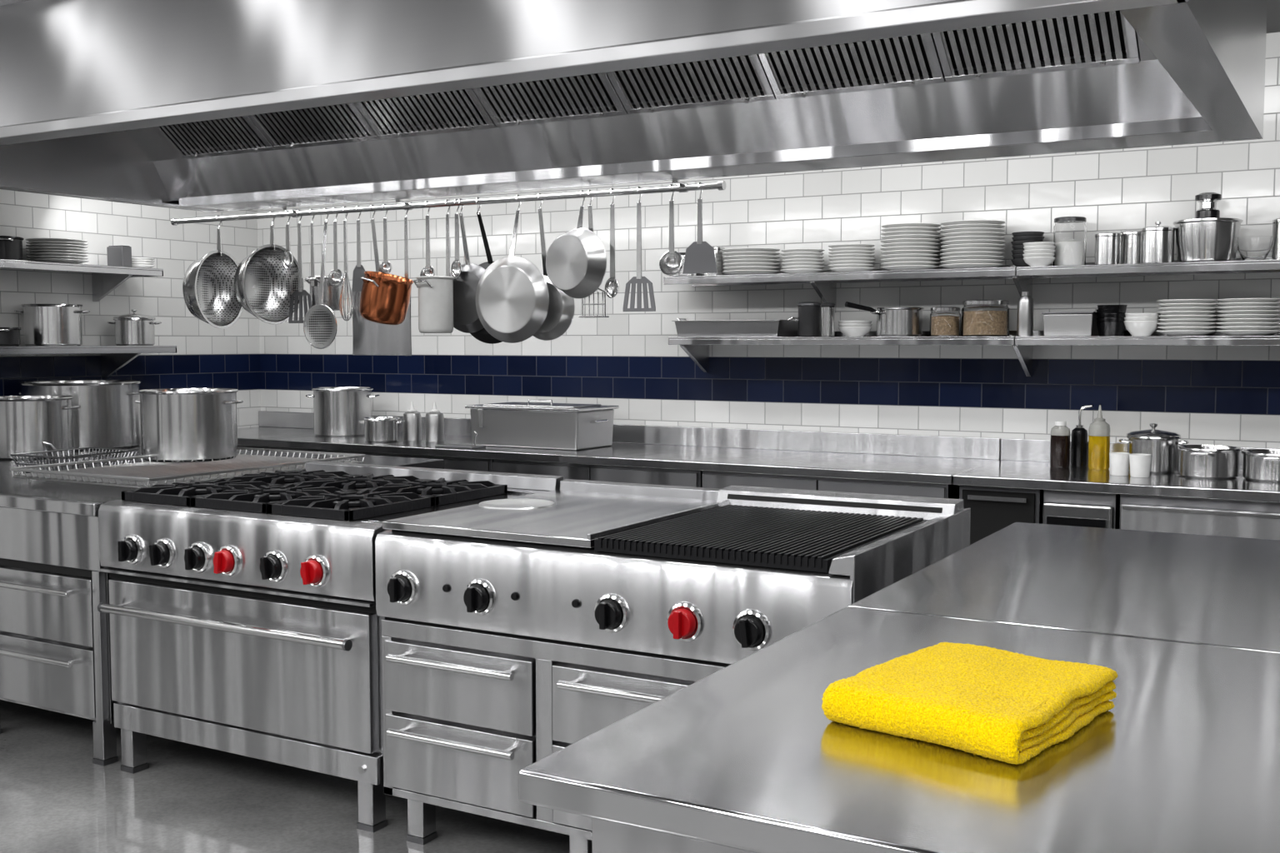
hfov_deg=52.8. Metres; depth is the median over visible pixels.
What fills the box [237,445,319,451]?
base cabinet
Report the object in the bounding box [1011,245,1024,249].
bowl
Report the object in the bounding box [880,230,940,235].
dinner plate
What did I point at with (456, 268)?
bowl
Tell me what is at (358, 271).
turner
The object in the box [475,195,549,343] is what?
frying pan
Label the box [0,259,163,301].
wall shelf
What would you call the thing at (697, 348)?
wall shelf
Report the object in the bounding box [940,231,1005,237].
dinner plate
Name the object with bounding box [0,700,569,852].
floor
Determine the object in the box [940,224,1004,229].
dinner plate
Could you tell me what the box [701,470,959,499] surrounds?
base cabinet
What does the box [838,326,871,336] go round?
bowl
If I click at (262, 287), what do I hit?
colander
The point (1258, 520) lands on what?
drawer
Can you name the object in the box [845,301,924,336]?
pan
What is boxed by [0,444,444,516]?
countertop
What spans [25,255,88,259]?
dinner plate
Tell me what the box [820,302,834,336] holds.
canister
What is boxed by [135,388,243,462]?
stock pot
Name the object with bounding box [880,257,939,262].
dinner plate
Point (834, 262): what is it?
plate
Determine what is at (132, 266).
saucer
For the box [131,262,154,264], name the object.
saucer
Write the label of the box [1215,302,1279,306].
plate
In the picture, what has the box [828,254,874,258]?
plate
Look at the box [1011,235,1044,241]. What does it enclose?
bowl
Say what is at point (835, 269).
plate
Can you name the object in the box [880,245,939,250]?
dinner plate
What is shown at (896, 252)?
dinner plate
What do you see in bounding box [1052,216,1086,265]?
glass jar
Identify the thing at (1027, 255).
bowl
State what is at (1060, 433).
sauce bottle
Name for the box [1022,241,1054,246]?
bowl
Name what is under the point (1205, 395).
wall
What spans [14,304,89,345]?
stock pot
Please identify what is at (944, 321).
glass jar
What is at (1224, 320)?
plate
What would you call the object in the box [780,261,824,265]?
plate
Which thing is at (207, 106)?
extractor hood
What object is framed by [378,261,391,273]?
bowl
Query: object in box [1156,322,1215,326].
plate
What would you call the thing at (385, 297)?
copper pan
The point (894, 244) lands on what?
dinner plate
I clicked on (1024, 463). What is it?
countertop
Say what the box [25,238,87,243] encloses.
dinner plate
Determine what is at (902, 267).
dinner plate
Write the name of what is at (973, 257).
dinner plate
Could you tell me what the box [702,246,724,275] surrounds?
canister
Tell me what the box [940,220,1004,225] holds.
dinner plate
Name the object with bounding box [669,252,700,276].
pot
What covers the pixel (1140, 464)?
cup
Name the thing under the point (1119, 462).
cup
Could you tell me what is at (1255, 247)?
glass bowl
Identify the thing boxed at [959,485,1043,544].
base cabinet
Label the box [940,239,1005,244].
dinner plate
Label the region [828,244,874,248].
plate
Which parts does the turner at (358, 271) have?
blade, handle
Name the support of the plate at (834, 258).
on the plate at (834, 262)
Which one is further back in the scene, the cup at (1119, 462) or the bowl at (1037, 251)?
the bowl at (1037, 251)
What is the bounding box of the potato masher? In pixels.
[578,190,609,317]
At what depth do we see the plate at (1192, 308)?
5.84 m
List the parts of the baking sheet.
handle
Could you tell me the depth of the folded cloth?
1.98 m
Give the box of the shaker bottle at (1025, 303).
[1016,291,1034,336]
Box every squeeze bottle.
[403,401,421,440]
[425,401,444,441]
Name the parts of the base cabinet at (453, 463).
door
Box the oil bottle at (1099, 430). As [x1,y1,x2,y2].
[1087,405,1109,469]
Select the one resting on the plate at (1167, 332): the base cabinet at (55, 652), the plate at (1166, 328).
the plate at (1166, 328)
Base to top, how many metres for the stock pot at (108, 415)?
0.373 m
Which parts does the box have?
lid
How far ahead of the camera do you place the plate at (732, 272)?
6.90 m
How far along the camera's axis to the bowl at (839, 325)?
6.66 m
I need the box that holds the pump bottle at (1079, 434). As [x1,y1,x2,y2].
[1070,404,1093,466]
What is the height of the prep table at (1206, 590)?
1.008 m
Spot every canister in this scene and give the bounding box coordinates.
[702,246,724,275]
[797,301,821,336]
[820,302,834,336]
[1094,232,1121,264]
[1120,230,1141,264]
[1140,221,1174,263]
[1271,218,1279,259]
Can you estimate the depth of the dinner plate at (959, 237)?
6.30 m
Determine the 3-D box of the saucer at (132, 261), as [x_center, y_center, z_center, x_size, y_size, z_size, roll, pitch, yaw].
[-3.091,-1.014,7.969,0.170,0.025,0.170,2,4,30]
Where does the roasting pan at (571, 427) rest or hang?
on the countertop at (872, 457)
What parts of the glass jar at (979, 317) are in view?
lid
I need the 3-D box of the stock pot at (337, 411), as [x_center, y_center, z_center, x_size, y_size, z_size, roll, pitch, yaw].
[-1.911,-0.098,8.297,0.393,0.303,0.387,-3,5,-42]
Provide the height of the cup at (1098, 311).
0.066 m
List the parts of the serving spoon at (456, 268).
handle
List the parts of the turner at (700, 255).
handle, blade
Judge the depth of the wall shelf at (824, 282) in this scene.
6.70 m
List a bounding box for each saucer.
[131,257,154,260]
[131,260,154,262]
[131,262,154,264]
[131,265,154,268]
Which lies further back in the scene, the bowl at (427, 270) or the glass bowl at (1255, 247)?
the bowl at (427, 270)
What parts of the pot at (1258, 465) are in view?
handle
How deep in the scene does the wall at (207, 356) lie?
8.20 m
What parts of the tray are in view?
handle, handle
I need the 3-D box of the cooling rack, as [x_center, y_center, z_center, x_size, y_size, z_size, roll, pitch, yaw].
[-1.994,0.186,5.813,0.870,0.065,1.247,2,4,30]
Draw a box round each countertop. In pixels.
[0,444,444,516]
[237,410,1000,484]
[952,438,1279,503]
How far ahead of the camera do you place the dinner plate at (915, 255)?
6.47 m
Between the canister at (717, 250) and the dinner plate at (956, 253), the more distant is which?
the canister at (717, 250)
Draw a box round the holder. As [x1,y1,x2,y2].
[106,245,131,267]
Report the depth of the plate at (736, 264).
6.88 m
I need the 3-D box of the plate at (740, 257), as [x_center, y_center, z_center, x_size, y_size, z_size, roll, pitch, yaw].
[0.605,-0.909,7.005,0.316,0.025,0.316,2,4,30]
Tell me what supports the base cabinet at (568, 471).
on the floor
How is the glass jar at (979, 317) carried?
on the wall shelf at (697, 348)
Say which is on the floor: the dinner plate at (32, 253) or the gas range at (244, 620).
the gas range at (244, 620)
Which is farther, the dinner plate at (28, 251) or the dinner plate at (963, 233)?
the dinner plate at (28, 251)
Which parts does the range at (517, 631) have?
knob, leg, handle, handle, drawer, drawer, knob, drawer frame, griddle plate, drawer, leg, knob, handle, control panel, drawer, knob, knob, rail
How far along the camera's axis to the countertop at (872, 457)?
6.94 m
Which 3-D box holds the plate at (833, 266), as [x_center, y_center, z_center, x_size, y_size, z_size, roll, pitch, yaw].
[1.100,-0.829,6.722,0.240,0.025,0.240,2,4,30]
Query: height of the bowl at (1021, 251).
0.050 m
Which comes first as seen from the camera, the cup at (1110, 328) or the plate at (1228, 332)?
the plate at (1228, 332)
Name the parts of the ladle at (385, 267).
handle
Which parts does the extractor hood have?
panel, sloped panel, panel, panel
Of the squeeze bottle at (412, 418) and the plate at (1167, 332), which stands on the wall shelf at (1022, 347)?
the plate at (1167, 332)
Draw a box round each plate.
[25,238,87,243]
[25,240,88,245]
[25,244,87,248]
[25,246,87,251]
[25,252,87,257]
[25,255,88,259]
[26,250,88,254]
[27,258,89,264]
[721,247,779,252]
[721,251,779,255]
[721,270,779,274]
[722,255,779,259]
[722,259,780,263]
[722,262,779,266]
[722,265,780,270]
[780,251,824,255]
[780,255,824,259]
[780,258,824,262]
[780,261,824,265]
[780,269,823,273]
[781,248,824,252]
[781,265,824,269]
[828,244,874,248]
[828,247,874,251]
[828,250,874,254]
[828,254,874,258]
[828,257,874,261]
[828,260,874,264]
[828,264,874,268]
[829,267,875,272]
[880,226,940,232]
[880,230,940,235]
[880,234,940,239]
[880,238,939,243]
[880,242,940,247]
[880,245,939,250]
[880,250,940,254]
[880,253,939,258]
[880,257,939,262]
[880,261,939,265]
[880,265,940,270]
[881,222,941,228]
[939,263,1004,269]
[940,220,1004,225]
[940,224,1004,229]
[940,227,1004,233]
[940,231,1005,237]
[940,235,1004,241]
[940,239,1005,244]
[940,243,1004,249]
[940,247,1004,252]
[940,251,1004,256]
[940,255,1004,260]
[940,259,1004,264]
[1156,299,1216,303]
[1156,310,1216,314]
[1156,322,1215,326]
[1156,330,1215,335]
[1157,303,1216,307]
[1157,306,1216,311]
[1157,315,1216,319]
[1157,326,1215,330]
[1158,318,1217,322]
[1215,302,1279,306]
[1215,305,1279,310]
[1215,314,1279,318]
[1215,322,1279,326]
[1215,325,1279,329]
[1215,330,1279,335]
[1216,298,1279,302]
[1216,310,1279,314]
[1216,318,1279,322]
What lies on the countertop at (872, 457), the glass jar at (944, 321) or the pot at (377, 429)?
the pot at (377, 429)
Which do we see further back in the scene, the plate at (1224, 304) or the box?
the box
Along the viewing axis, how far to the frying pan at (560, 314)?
5.98 m
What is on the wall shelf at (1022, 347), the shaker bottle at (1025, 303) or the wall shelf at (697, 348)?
the shaker bottle at (1025, 303)
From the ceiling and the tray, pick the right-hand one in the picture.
the ceiling
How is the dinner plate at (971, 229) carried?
on the dinner plate at (963, 233)
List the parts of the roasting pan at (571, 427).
lid handle, lid, handle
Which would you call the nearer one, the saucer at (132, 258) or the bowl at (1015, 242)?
the bowl at (1015, 242)
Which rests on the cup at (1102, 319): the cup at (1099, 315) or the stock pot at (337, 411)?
the cup at (1099, 315)
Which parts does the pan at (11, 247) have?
handle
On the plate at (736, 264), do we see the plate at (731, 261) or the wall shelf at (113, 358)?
the plate at (731, 261)
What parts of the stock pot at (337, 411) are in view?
handle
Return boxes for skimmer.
[303,207,337,349]
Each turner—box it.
[288,210,312,323]
[351,205,365,291]
[622,186,655,311]
[682,182,717,274]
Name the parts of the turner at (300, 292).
handle, blade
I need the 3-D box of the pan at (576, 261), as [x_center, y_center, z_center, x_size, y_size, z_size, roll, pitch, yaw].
[-0.288,-0.824,5.822,0.319,0.490,0.140,3,5,38]
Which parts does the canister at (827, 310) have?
lid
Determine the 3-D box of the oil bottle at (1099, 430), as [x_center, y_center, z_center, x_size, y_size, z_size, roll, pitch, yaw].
[2.163,0.050,6.070,0.096,0.301,0.096,2,4,30]
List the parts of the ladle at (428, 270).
handle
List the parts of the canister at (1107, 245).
lid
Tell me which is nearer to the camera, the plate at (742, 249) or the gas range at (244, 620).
the gas range at (244, 620)
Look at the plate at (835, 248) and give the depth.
6.63 m
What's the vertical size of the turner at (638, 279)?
0.552 m
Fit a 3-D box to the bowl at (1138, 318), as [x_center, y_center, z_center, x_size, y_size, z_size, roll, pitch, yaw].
[2.348,-0.476,6.033,0.160,0.070,0.160,2,4,30]
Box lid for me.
[435,430,486,449]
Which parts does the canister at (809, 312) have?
lid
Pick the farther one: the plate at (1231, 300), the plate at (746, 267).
the plate at (746, 267)
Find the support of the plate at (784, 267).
on the plate at (786, 271)
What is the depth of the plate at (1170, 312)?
5.84 m
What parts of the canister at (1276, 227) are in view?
lid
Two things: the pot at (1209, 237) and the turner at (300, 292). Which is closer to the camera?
the pot at (1209, 237)
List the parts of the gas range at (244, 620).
knob, leg, knob, knob, knob, control panel, oven door, kick panel, knob, knob, leg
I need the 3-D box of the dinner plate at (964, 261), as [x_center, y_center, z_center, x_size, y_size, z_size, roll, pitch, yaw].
[1.653,-0.811,6.423,0.314,0.025,0.314,2,4,30]
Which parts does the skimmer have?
handle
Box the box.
[1041,311,1098,336]
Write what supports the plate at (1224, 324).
on the plate at (1242, 327)
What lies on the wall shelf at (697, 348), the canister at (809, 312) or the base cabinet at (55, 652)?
the canister at (809, 312)
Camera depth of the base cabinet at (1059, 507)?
5.58 m
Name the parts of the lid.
plate, handle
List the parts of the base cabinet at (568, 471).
door, door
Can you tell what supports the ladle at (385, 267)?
hanging from the rail
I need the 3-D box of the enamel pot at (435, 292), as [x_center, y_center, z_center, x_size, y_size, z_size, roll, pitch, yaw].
[-0.986,-0.769,6.154,0.204,0.644,0.201,-1,4,-17]
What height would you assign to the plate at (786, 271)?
0.025 m
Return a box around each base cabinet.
[0,507,118,766]
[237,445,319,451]
[319,450,493,471]
[492,459,702,487]
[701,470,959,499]
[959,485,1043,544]
[1042,490,1119,529]
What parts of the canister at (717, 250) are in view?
lid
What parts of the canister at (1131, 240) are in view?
lid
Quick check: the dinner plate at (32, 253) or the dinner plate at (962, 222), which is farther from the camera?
the dinner plate at (32, 253)
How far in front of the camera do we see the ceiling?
5.56 m
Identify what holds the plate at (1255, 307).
on the plate at (1239, 312)
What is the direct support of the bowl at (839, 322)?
on the bowl at (839, 325)
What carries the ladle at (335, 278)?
hanging from the rail
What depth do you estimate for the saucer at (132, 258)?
7.90 m
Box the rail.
[170,180,725,225]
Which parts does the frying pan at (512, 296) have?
handle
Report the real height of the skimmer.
0.723 m
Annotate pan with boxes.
[0,235,24,260]
[0,327,21,345]
[304,209,343,310]
[359,203,413,324]
[450,198,484,333]
[465,399,619,450]
[470,197,501,344]
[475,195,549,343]
[533,193,574,340]
[545,190,606,299]
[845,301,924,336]
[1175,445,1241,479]
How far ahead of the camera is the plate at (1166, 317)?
5.84 m
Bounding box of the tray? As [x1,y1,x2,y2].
[671,317,798,337]
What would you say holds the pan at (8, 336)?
on the wall shelf at (113, 358)
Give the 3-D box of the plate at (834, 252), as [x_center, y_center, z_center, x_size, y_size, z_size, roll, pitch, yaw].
[1.102,-0.897,6.716,0.240,0.025,0.240,2,4,30]
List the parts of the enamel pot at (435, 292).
loop handle, handle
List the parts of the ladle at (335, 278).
handle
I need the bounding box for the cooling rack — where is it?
[10,447,364,488]
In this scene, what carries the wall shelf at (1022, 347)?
attached to the wall at (1205, 395)
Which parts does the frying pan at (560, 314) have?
handle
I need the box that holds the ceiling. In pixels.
[1266,0,1279,33]
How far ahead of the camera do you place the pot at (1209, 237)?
5.77 m
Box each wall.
[0,189,260,428]
[256,31,1279,460]
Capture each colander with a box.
[182,215,243,329]
[234,211,304,324]
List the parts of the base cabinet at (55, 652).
handle, handle, drawer, drawer, panel, leg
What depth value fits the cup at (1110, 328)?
6.05 m
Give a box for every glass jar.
[930,306,960,336]
[961,300,1009,336]
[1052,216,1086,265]
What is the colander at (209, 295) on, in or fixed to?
hanging from the rail
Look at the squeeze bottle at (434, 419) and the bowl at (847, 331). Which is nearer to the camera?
the bowl at (847, 331)
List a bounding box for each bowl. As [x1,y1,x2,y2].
[281,250,293,269]
[327,269,344,287]
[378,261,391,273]
[420,265,434,275]
[450,260,461,278]
[605,277,618,298]
[659,250,683,275]
[838,320,872,324]
[838,324,872,327]
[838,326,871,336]
[1010,240,1043,245]
[1010,249,1024,254]
[1010,258,1029,266]
[1011,231,1044,236]
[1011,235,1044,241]
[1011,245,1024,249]
[1011,254,1023,259]
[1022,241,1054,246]
[1022,253,1054,257]
[1023,245,1055,249]
[1023,249,1055,254]
[1023,256,1055,266]
[1124,316,1159,320]
[1124,320,1159,335]
[1125,313,1160,317]
[1172,218,1243,262]
[1236,235,1273,260]
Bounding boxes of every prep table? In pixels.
[518,607,1279,852]
[847,522,1279,653]
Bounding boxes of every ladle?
[327,207,344,287]
[378,204,391,273]
[420,200,434,275]
[659,184,683,275]
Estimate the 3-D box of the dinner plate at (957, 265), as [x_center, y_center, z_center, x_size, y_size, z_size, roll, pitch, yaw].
[1.651,-0.792,6.421,0.314,0.025,0.314,2,4,30]
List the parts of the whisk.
handle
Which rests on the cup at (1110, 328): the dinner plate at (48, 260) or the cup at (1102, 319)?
the cup at (1102, 319)
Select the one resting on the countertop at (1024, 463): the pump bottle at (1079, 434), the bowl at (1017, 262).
the pump bottle at (1079, 434)
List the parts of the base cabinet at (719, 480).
door, door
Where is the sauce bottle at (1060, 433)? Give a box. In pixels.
[1050,420,1069,467]
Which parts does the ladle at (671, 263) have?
handle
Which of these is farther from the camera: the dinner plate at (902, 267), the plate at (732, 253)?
the plate at (732, 253)
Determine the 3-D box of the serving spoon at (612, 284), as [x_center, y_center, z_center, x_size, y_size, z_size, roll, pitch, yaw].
[-0.123,-0.822,5.785,0.070,0.490,0.040,2,4,30]
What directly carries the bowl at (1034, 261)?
on the wall shelf at (1022, 280)
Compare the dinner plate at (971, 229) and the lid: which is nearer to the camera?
the dinner plate at (971, 229)
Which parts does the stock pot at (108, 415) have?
handle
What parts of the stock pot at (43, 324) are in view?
handle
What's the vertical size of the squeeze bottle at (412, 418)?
0.236 m
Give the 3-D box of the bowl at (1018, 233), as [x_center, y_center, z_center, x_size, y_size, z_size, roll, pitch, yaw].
[1.910,-0.929,6.346,0.156,0.050,0.156,2,4,30]
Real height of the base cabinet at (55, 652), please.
0.956 m
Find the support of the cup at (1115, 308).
on the cup at (1098, 311)
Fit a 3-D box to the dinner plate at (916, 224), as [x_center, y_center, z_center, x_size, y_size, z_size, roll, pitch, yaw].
[1.380,-1.011,6.562,0.300,0.025,0.300,2,4,30]
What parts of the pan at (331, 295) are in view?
loop handle, handle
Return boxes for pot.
[0,395,80,459]
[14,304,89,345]
[18,380,140,450]
[107,309,161,345]
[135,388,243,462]
[305,386,379,436]
[358,416,404,442]
[413,199,454,333]
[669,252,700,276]
[1119,423,1188,474]
[1172,192,1243,262]
[1240,449,1279,483]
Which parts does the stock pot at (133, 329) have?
lid knob, lid, handle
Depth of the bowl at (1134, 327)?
5.98 m
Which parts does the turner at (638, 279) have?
handle, blade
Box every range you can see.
[97,460,563,833]
[375,479,970,852]
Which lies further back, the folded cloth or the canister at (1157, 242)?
the canister at (1157, 242)
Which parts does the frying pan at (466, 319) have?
handle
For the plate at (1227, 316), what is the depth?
5.71 m
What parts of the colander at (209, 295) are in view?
handle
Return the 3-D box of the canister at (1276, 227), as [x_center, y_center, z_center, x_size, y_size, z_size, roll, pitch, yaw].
[2.869,-0.828,5.712,0.124,0.190,0.124,2,4,30]
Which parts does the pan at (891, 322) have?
handle, handle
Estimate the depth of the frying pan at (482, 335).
6.24 m
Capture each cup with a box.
[1096,305,1127,313]
[1096,309,1111,313]
[1096,313,1125,318]
[1096,317,1124,322]
[1096,321,1124,336]
[1109,452,1129,475]
[1129,453,1151,477]
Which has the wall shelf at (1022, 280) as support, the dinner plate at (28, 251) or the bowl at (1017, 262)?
the bowl at (1017, 262)
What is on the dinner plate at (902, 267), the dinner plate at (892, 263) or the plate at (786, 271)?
the dinner plate at (892, 263)
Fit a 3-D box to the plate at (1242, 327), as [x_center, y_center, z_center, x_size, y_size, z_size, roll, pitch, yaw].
[2.739,-0.439,5.812,0.272,0.025,0.272,2,4,30]
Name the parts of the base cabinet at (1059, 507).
handle, door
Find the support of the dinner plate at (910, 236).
on the dinner plate at (899, 240)
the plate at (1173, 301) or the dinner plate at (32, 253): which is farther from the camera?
the dinner plate at (32, 253)
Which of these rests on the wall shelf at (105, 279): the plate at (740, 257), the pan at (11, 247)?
the pan at (11, 247)
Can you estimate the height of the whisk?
0.580 m
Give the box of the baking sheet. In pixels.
[351,205,411,355]
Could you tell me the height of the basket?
0.124 m
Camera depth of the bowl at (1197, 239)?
5.76 m
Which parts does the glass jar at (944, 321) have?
lid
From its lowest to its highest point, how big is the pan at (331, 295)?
0.520 m
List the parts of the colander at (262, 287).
handle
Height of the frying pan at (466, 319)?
0.643 m
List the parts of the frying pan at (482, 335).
handle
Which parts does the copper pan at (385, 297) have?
loop handle, handle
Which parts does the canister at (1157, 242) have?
lid, lid knob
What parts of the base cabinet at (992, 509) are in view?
handle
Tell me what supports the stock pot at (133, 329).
on the wall shelf at (113, 358)
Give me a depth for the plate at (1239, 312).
5.70 m
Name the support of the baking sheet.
hanging from the rail
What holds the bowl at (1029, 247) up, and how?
on the bowl at (1037, 251)
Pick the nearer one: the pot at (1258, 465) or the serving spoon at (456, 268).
the pot at (1258, 465)
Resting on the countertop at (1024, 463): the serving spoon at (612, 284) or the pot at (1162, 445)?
the pot at (1162, 445)
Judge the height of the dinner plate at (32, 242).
0.025 m
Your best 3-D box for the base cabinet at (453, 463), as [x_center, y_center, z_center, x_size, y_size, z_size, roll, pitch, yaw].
[-1.209,0.614,7.817,1.290,0.962,0.838,2,4,30]
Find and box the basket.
[10,441,138,473]
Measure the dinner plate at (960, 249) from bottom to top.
0.025 m
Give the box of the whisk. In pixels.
[338,206,354,320]
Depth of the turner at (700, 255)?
5.56 m
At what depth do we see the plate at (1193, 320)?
5.84 m
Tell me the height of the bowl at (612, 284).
0.093 m
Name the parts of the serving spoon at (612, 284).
handle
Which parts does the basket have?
handle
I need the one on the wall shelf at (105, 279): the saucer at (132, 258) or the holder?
the holder
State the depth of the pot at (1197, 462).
5.62 m
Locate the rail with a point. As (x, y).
(682, 187)
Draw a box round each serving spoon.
[281,210,293,269]
[450,199,461,278]
[605,188,618,298]
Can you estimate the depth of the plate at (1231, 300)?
5.70 m
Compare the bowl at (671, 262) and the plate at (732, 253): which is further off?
the plate at (732, 253)
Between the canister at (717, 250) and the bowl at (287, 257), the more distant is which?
the canister at (717, 250)
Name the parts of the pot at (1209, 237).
lid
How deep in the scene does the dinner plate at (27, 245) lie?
7.35 m
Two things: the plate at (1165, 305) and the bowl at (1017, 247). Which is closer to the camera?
the plate at (1165, 305)
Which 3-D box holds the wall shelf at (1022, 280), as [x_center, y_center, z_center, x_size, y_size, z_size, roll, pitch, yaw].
[2.866,-0.648,5.730,2.328,0.230,0.348,2,4,30]
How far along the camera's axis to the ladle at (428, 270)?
6.30 m
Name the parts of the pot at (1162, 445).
handle, lid knob, lid, handle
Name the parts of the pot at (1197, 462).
handle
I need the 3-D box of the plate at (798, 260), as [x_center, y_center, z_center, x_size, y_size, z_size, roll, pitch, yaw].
[0.865,-0.873,6.854,0.230,0.025,0.230,2,4,30]
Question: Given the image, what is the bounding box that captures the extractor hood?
[0,0,1267,212]
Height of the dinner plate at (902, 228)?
0.025 m
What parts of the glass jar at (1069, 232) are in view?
lid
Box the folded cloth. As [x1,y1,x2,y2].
[821,641,1117,764]
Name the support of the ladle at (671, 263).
hanging from the rail
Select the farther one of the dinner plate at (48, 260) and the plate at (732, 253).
the dinner plate at (48, 260)
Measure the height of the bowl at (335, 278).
0.096 m
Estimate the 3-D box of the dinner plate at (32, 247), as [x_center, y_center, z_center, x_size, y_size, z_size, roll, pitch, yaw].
[-3.379,-1.018,7.470,0.330,0.025,0.330,2,4,30]
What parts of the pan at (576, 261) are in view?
handle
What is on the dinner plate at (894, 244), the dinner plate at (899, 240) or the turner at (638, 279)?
the dinner plate at (899, 240)
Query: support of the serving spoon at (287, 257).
hanging from the rail
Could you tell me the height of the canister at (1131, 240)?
0.165 m
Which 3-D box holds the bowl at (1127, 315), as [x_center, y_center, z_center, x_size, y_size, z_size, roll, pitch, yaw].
[2.351,-0.494,6.030,0.160,0.070,0.160,2,4,30]
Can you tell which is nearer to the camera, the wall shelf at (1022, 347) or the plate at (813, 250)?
the wall shelf at (1022, 347)
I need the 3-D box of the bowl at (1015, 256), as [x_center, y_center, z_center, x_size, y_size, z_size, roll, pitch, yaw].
[1.912,-0.822,6.353,0.156,0.050,0.156,2,4,30]
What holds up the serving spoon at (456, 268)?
hanging from the rail
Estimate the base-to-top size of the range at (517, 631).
1.089 m
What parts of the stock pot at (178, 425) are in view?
handle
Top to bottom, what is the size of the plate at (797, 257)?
0.025 m
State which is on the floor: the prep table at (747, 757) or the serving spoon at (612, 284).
the prep table at (747, 757)
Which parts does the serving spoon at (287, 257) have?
handle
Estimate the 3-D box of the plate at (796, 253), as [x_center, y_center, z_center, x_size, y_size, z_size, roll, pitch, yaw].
[0.861,-0.908,6.853,0.230,0.025,0.230,2,4,30]
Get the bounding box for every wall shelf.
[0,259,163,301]
[0,345,176,378]
[663,265,1016,313]
[668,330,1017,372]
[1012,257,1279,298]
[1012,330,1279,376]
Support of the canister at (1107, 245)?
on the wall shelf at (1022, 280)
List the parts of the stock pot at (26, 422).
handle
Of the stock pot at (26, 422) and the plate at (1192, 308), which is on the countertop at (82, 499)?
the stock pot at (26, 422)
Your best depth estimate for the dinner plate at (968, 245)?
6.30 m

